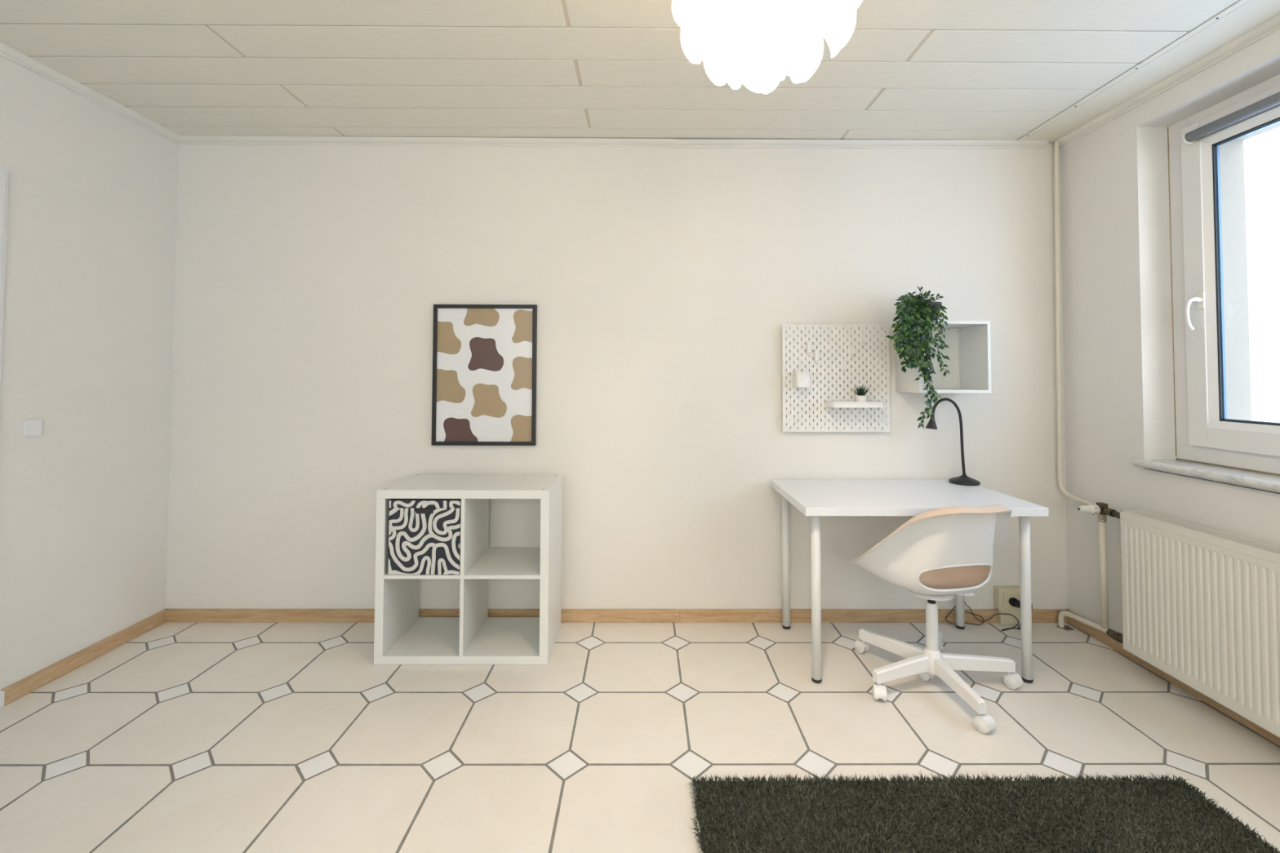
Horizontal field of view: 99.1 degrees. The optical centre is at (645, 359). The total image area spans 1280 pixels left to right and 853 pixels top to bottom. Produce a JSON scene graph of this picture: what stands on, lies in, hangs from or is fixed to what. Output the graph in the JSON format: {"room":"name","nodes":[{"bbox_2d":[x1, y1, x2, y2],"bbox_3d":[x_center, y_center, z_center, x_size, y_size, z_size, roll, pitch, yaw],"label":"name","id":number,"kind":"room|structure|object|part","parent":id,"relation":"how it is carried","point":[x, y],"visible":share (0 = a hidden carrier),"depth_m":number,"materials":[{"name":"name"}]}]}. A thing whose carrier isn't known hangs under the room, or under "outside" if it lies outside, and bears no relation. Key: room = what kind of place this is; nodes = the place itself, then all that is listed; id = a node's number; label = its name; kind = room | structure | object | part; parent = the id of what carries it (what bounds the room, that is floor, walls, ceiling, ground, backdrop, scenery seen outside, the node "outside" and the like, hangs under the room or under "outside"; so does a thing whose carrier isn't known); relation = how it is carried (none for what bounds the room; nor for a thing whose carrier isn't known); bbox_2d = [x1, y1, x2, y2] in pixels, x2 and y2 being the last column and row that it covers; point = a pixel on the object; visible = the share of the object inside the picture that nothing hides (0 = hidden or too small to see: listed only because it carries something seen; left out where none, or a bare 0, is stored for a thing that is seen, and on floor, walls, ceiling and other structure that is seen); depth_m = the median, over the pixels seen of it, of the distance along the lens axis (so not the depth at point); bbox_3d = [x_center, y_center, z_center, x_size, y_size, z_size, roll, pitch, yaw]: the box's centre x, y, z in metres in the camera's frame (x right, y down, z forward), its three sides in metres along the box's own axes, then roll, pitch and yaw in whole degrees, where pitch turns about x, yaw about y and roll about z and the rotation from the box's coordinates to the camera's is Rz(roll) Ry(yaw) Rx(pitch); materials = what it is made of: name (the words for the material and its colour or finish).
{"room":"home office","nodes":[
{"label":"home office","id":0,"kind":"room"},
{"bbox_2d":[0,53,178,691],"bbox_3d":[-2.612,-0.030,0.408,0.300,2.624,4.900,0,-2,0],"label":"wall","id":1,"kind":"structure","parent":0,"point":[88,333],"depth_m":2.38,"materials":[{"name":"paint"}]},
{"bbox_2d":[0,166,8,708],"bbox_3d":[-2.436,0.285,1.627,0.069,2.066,0.994,0,-2,0],"label":"door","id":2,"kind":"structure","parent":1,"relation":"in","point":[4,172],"depth_m":2.09,"materials":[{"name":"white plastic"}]},
{"bbox_2d":[23,419,42,436],"bbox_3d":[-2.466,0.277,2.198,0.014,0.068,0.058,0,-2,0],"label":"light switch","id":3,"kind":"object","parent":1,"relation":"attached to","point":[32,428],"visible":1,"depth_m":2.19,"materials":[{"name":"white plastic"}]},
{"bbox_2d":[1,609,166,706],"bbox_3d":[-2.471,1.311,2.458,0.014,0.065,0.726,0,-2,0],"label":"baseboard","id":4,"kind":"structure","parent":1,"relation":"attached to","point":[28,684],"depth_m":2.38,"materials":[{"name":"brown wood"}]},
{"bbox_2d":[0,41,180,142],"bbox_3d":[-2.439,-1.222,0.594,0.042,0.028,4.600,0,-2,0],"label":"trim","id":5,"kind":"structure","parent":1,"relation":"attached to","point":[6,51],"depth_m":2.37,"materials":[{"name":"white wood"}]},
{"bbox_2d":[165,142,1067,609],"bbox_3d":[-0.136,0.054,3.021,5.283,2.624,0.300,0,-2,0],"label":"wall","id":6,"kind":"structure","parent":0,"point":[663,282],"depth_m":2.87,"materials":[{"name":"paint"}]},
{"bbox_2d":[177,135,673,146],"bbox_3d":[-1.165,-1.150,2.879,2.616,0.032,0.042,0,-2,0],"label":"trim","id":7,"kind":"structure","parent":6,"relation":"attached to","point":[274,140],"depth_m":2.87,"materials":[{"name":"white wood"}]},
{"bbox_2d":[431,304,537,445],"bbox_3d":[-0.842,0.081,2.852,0.537,0.734,0.023,0,-2,0],"label":"picture frame","id":8,"kind":"object","parent":6,"relation":"attached to","point":[484,387],"visible":1,"depth_m":2.85,"materials":[{"name":"paper"}]},
{"bbox_2d":[164,608,1068,622],"bbox_3d":[-0.139,1.328,2.827,4.683,0.065,0.014,0,-2,0],"label":"baseboard","id":9,"kind":"structure","parent":6,"relation":"attached to","point":[173,615],"depth_m":2.82,"materials":[{"name":"brown wood"}]},
{"bbox_2d":[782,324,890,431],"bbox_3d":[0.992,0.099,2.859,0.560,0.560,0.032,0,-2,0],"label":"pegboard","id":10,"kind":"object","parent":6,"relation":"attached to","point":[788,335],"visible":0.91,"depth_m":2.85,"materials":[{"name":"white plastic"}]},
{"bbox_2d":[793,370,810,387],"bbox_3d":[0.801,0.101,2.811,0.075,0.084,0.082,0,-2,0],"label":"cup","id":11,"kind":"object","parent":10,"relation":"hanging from","point":[801,379],"visible":1,"depth_m":2.77,"materials":[{"name":"white plastic"}]},
{"bbox_2d":[806,341,811,355],"bbox_3d":[0.849,-0.057,2.841,0.022,0.075,0.018,0,-2,0],"label":"clip","id":12,"kind":"object","parent":10,"relation":"attached to","point":[808,343],"visible":1,"depth_m":2.83,"materials":[{"name":"white plastic"}]},
{"bbox_3d":[0.849,-0.061,2.837,0.018,0.055,0.010,0,-2,0],"label":"spring arm","id":13,"kind":"part","parent":12,"relation":"part of","materials":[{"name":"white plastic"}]},
{"bbox_2d":[813,349,818,363],"bbox_3d":[0.888,-0.016,2.840,0.022,0.072,0.018,0,-2,0],"label":"clip","id":14,"kind":"object","parent":10,"relation":"attached to","point":[815,351],"visible":1,"depth_m":2.84,"materials":[{"name":"white plastic"}]},
{"bbox_3d":[0.888,-0.020,2.836,0.018,0.052,0.010,0,-2,0],"label":"spring arm","id":15,"kind":"part","parent":14,"relation":"part of","materials":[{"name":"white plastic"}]},
{"bbox_2d":[843,359,846,371],"bbox_3d":[1.034,0.031,2.832,0.006,0.066,0.032,0,-2,0],"label":"hook","id":16,"kind":"object","parent":10,"relation":"attached to","point":[844,370],"visible":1,"depth_m":2.85,"materials":[{"name":"white plastic"}]},
{"bbox_2d":[826,399,884,408],"bbox_3d":[1.063,0.226,2.786,0.264,0.036,0.126,0,-2,0],"label":"shelf","id":17,"kind":"object","parent":10,"relation":"attached to","point":[868,404],"visible":0.89,"depth_m":2.72,"materials":[{"name":"white plastic"}]},
{"bbox_2d":[851,386,869,401],"bbox_3d":[1.099,0.188,2.788,0.089,0.105,0.092,0,-2,17],"label":"potted succulent","id":18,"kind":"object","parent":17,"relation":"on","point":[860,397],"visible":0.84,"depth_m":2.77,"materials":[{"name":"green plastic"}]},
{"bbox_2d":[672,138,1049,147],"bbox_3d":[1.135,-1.142,2.892,1.984,0.034,0.044,0,-2,0],"label":"trim","id":19,"kind":"structure","parent":6,"relation":"attached to","point":[758,143],"depth_m":2.89,"materials":[{"name":"white wood"}]},
{"bbox_2d":[894,320,991,393],"bbox_3d":[1.490,-0.008,2.757,0.348,0.350,0.249,0,-2,0],"label":"wall shelf","id":20,"kind":"object","parent":6,"relation":"attached to","point":[969,342],"visible":0.8,"depth_m":2.78,"materials":[{"name":"white paint"}]},
{"bbox_2d":[885,286,950,428],"bbox_3d":[1.321,-0.015,2.661,0.345,0.692,0.214,0,-2,0],"label":"plant","id":21,"kind":"object","parent":20,"relation":"on","point":[926,311],"visible":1,"depth_m":2.60,"materials":[{"name":"green plant"}]},
{"bbox_3d":[1.409,-0.232,2.718,0.114,0.094,0.114,0,-2,0],"label":"pot","id":22,"kind":"part","parent":21,"relation":"part of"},
{"bbox_3d":[1.490,-0.005,2.872,0.317,0.318,0.012,0,-2,0],"label":"panel","id":23,"kind":"part","parent":20,"relation":"part of","materials":[{"name":"white metal"}]},
{"bbox_3d":[1.620,-0.158,2.864,0.054,0.009,0.014,0,-2,0],"label":"mounting rail","id":24,"kind":"part","parent":20,"relation":"part of","materials":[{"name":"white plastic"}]},
{"bbox_2d":[993,586,1020,624],"bbox_3d":[1.890,1.273,2.819,0.155,0.186,0.056,0,-2,0],"label":"wall socket","id":25,"kind":"object","parent":6,"relation":"attached to","point":[1002,594],"visible":0.76,"depth_m":2.81,"materials":[{"name":"beige plastic"}]},
{"bbox_3d":[1.875,1.238,2.798,0.080,0.080,0.012,0,-2,0],"label":"plate","id":26,"kind":"part","parent":25,"relation":"part of","materials":[{"name":"beige plastic"}]},
{"bbox_2d":[1008,597,1032,609],"bbox_3d":[1.899,1.243,2.773,0.089,0.053,0.078,0,-2,0],"label":"power adapter","id":27,"kind":"object","parent":25,"relation":"attached to","point":[1013,602],"visible":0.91,"depth_m":2.77,"materials":[{"name":"black plastic"}]},
{"bbox_2d":[0,622,1279,852],"bbox_3d":[-0.126,1.354,0.532,5.283,0.120,5.200,0,-2,0],"label":"floor","id":28,"kind":"structure","parent":0,"point":[178,737],"depth_m":1.93,"materials":[{"name":"tile"}]},
{"bbox_2d":[373,474,562,665],"bbox_3d":[-0.815,0.969,2.608,0.765,0.765,0.390,0,-2,0],"label":"cube shelf","id":29,"kind":"object","parent":28,"relation":"on","point":[402,637],"visible":0.98,"depth_m":2.50,"materials":[{"name":"white paint"}]},
{"bbox_2d":[387,498,461,574],"bbox_3d":[-0.983,0.794,2.593,0.320,0.329,0.352,0,-2,0],"label":"storage box","id":30,"kind":"object","parent":29,"relation":"on","point":[424,534],"visible":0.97,"depth_m":2.42,"materials":[{"name":"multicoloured fabric"}]},
{"bbox_3d":[-0.983,0.648,2.598,0.320,0.036,0.350,0,-2,0],"label":"lid","id":31,"kind":"part","parent":30,"relation":"part of","materials":[{"name":"multicoloured fabric"}]},
{"bbox_2d":[771,480,1048,683],"bbox_3d":[1.151,0.987,2.529,1.000,0.736,0.600,0,-2,0],"label":"desk","id":32,"kind":"object","parent":28,"relation":"on","point":[815,499],"visible":0.98,"depth_m":2.34,"materials":[{"name":"white wood"}]},
{"bbox_3d":[0.713,1.003,2.776,0.060,0.688,0.060,0,-2,0],"label":"leg","id":33,"kind":"part","parent":32,"relation":"part of","materials":[{"name":"white metal"}]},
{"bbox_3d":[0.716,0.989,2.295,0.060,0.688,0.060,0,-2,0],"label":"leg","id":34,"kind":"part","parent":32,"relation":"part of","materials":[{"name":"white metal"}]},
{"bbox_3d":[1.597,1.006,2.781,0.060,0.688,0.060,0,-2,0],"label":"leg","id":35,"kind":"part","parent":32,"relation":"part of","materials":[{"name":"white metal"}]},
{"bbox_2d":[925,397,1020,631],"bbox_3d":[1.667,0.781,2.769,0.501,1.169,0.166,0,-2,0],"label":"desk lamp","id":36,"kind":"object","parent":32,"relation":"on","point":[965,480],"visible":0.83,"depth_m":2.76,"materials":[{"name":"black metal"}]},
{"bbox_3d":[1.444,0.311,2.762,0.053,0.090,0.053,0,-2,0],"label":"lamp shade","id":37,"kind":"part","parent":36,"relation":"part of","materials":[{"name":"black metal"}]},
{"bbox_3d":[1.728,0.990,2.792,0.371,0.752,0.080,0,-2,5],"label":"power cord","id":38,"kind":"part","parent":36,"relation":"part of","materials":[{"name":"black plastic"}]},
{"bbox_3d":[1.600,0.992,2.300,0.060,0.688,0.060,0,-2,0],"label":"leg","id":39,"kind":"part","parent":32,"relation":"part of","materials":[{"name":"white metal"}]},
{"bbox_2d":[850,504,1022,733],"bbox_3d":[1.175,0.950,2.300,0.643,0.798,0.599,-1,-2,39],"label":"swivel chair","id":40,"kind":"object","parent":28,"relation":"on","point":[938,554],"visible":1,"depth_m":2.16,"materials":[{"name":"white plastic"}]},
{"bbox_2d":[853,639,869,648],"bbox_3d":[0.998,1.310,2.530,0.043,0.051,0.056,1,-2,-32],"label":"caster","id":41,"kind":"object","parent":40,"relation":"attached to","point":[860,643],"depth_m":2.51,"materials":[{"name":"white plastic"}]},
{"bbox_2d":[872,683,886,699],"bbox_3d":[0.924,1.299,2.157,0.043,0.051,0.056,0,-2,15],"label":"caster","id":42,"kind":"object","parent":40,"relation":"attached to","point":[879,691],"depth_m":2.14,"materials":[{"name":"white plastic"}]},
{"bbox_3d":[1.084,1.255,2.405,0.035,0.067,0.312,1,-2,-35],"label":"leg","id":43,"kind":"part","parent":40,"relation":"part of","materials":[{"name":"white plastic"}]},
{"bbox_3d":[1.037,1.249,2.210,0.269,0.067,0.035,1,-2,-18],"label":"leg","id":44,"kind":"part","parent":40,"relation":"part of","materials":[{"name":"white plastic"}]},
{"bbox_3d":[1.176,0.967,2.257,0.179,0.025,0.179,0,-2,0],"label":"seat mount","id":45,"kind":"part","parent":40,"relation":"part of","materials":[{"name":"white plastic"}]},
{"bbox_3d":[1.273,1.256,2.396,0.035,0.067,0.282,-1,-2,33],"label":"leg","id":46,"kind":"part","parent":40,"relation":"part of","materials":[{"name":"white plastic"}]},
{"bbox_3d":[1.200,1.247,2.100,0.035,0.067,0.274,0,-2,-5],"label":"leg","id":47,"kind":"part","parent":40,"relation":"part of","materials":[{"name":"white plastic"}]},
{"bbox_3d":[1.287,0.970,2.267,0.144,0.019,0.024,0,-2,0],"label":"height lever","id":48,"kind":"part","parent":40,"relation":"part of","materials":[{"name":"white plastic"}]},
{"bbox_3d":[1.363,1.252,2.260,0.312,0.067,0.035,0,-2,0],"label":"leg","id":49,"kind":"part","parent":40,"relation":"part of","materials":[{"name":"white plastic"}]},
{"bbox_2d":[973,711,995,731],"bbox_3d":[1.220,1.295,1.969,0.043,0.051,0.056,1,-2,-32],"label":"caster","id":50,"kind":"object","parent":40,"relation":"attached to","point":[983,722],"depth_m":1.96,"materials":[{"name":"white plastic"}]},
{"bbox_2d":[1003,671,1022,687],"bbox_3d":[1.508,1.304,2.243,0.043,0.051,0.056,1,-2,-32],"label":"caster","id":51,"kind":"object","parent":40,"relation":"attached to","point":[1011,679],"depth_m":2.23,"materials":[{"name":"white plastic"}]},
{"bbox_2d":[686,770,1279,852],"bbox_3d":[0.914,1.307,1.052,1.547,0.010,1.325,0,-2,0],"label":"shag rug","id":52,"kind":"object","parent":28,"relation":"on","point":[1034,815],"visible":1,"depth_m":1.56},
{"bbox_2d":[1053,140,1123,643],"bbox_3d":[2.140,0.099,2.638,0.080,2.522,0.446,0,-2,0],"label":"pipe","id":53,"kind":"object","parent":28,"relation":"on","point":[1104,627],"visible":0.8,"depth_m":2.83,"materials":[{"name":"white metal"}]},
{"bbox_2d":[1077,502,1119,522],"bbox_3d":[2.092,0.714,2.491,0.124,0.086,0.187,0,-2,0],"label":"radiator valve","id":54,"kind":"object","parent":53,"relation":"on","point":[1101,509],"visible":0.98,"depth_m":2.54,"materials":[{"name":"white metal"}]},
{"bbox_2d":[0,0,1279,142],"bbox_3d":[-0.118,-1.288,0.609,5.283,0.123,5.200,0,-2,0],"label":"ceiling","id":55,"kind":"structure","parent":0,"point":[907,69],"depth_m":2.19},
{"bbox_2d":[671,0,862,93],"bbox_3d":[0.287,-0.937,1.302,0.447,0.539,0.447,0,-2,0],"label":"pendant lamp","id":56,"kind":"object","parent":55,"relation":"hanging from","point":[754,44],"visible":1,"depth_m":1.28,"materials":[{"name":"white paper"}]},
{"bbox_3d":[0.287,-0.886,1.300,0.156,0.289,0.156,0,-2,0],"label":"frame","id":57,"kind":"part","parent":56,"relation":"part of","materials":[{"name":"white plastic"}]},
{"bbox_2d":[855,395,866,401],"bbox_3d":[1.099,0.212,2.784,0.055,0.056,0.055,0,-2,0],"label":"pot","id":58,"kind":"object","parent":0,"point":[859,397],"depth_m":2.76,"materials":[{"name":"white ceramic"}]},
{"bbox_2d":[1058,27,1279,634],"bbox_3d":[2.369,-0.010,0.587,0.300,2.624,4.600,0,-2,0],"label":"wall","id":59,"kind":"structure","parent":0,"point":[1117,311],"depth_m":2.52,"materials":[{"name":"paint"}]},
{"bbox_2d":[1057,13,1279,146],"bbox_3d":[2.202,-1.208,0.610,0.042,0.028,4.580,0,-2,0],"label":"trim","id":60,"kind":"structure","parent":59,"relation":"attached to","point":[1272,24],"depth_m":2.23,"materials":[{"name":"white wood"}]},
{"bbox_2d":[1066,608,1279,746],"bbox_3d":[2.209,1.269,0.548,0.014,0.065,4.600,0,-2,0],"label":"baseboard","id":61,"kind":"structure","parent":59,"relation":"attached to","point":[1099,635],"depth_m":2.29,"materials":[{"name":"brown wood"}]},
{"bbox_2d":[1120,510,1279,737],"bbox_3d":[2.150,0.941,1.594,0.120,0.602,1.604,0,-2,0],"label":"radiator","id":62,"kind":"object","parent":59,"relation":"attached to","point":[1201,605],"visible":1,"depth_m":2.04,"materials":[{"name":"beige metal"}]},
{"bbox_2d":[1120,510,1279,555],"bbox_3d":[2.142,0.645,1.603,0.096,0.009,1.602,0,-2,0],"label":"grille","id":63,"kind":"object","parent":62,"relation":"attached to","point":[1243,544],"depth_m":2.07,"materials":[{"name":"beige metal"}]},
{"bbox_2d":[1132,458,1279,493],"bbox_3d":[2.271,0.433,1.500,0.189,0.033,1.873,0,-2,0],"label":"windowsill","id":64,"kind":"structure","parent":59,"relation":"attached to","point":[1266,482],"depth_m":2.12,"materials":[{"name":"grey stone"}]},
{"bbox_2d":[1167,74,1279,475],"bbox_3d":[2.342,-0.330,1.519,0.150,1.493,1.846,0,-2,0],"label":"window","id":65,"kind":"structure","parent":59,"relation":"in","point":[1204,433],"depth_m":2.28,"materials":[{"name":"white plastic"}]},
{"bbox_3d":[2.295,-0.191,2.286,0.064,0.139,0.022,0,-2,0],"label":"lever","id":66,"kind":"part","parent":65,"relation":"part of","materials":[{"name":"white plastic"}]},
{"bbox_3d":[2.326,-0.246,2.288,0.009,0.070,0.029,0,-2,0],"label":"handle","id":67,"kind":"part","parent":65,"relation":"part of","materials":[{"name":"beige plastic"}]},
{"bbox_2d":[1182,91,1279,144],"bbox_3d":[2.310,-0.964,1.521,0.052,0.056,1.610,0,-2,0],"label":"roller blind","id":68,"kind":"object","parent":65,"relation":"attached to","point":[1268,102],"visible":1,"depth_m":2.13,"materials":[{"name":"grey fabric"}]},
{"bbox_2d":[1219,121,1279,420],"bbox_3d":[2.473,-0.308,1.519,0.145,1.535,1.845,0,-2,0],"label":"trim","id":69,"kind":"structure","parent":59,"relation":"attached to","point":[1238,400],"depth_m":2.29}
]}

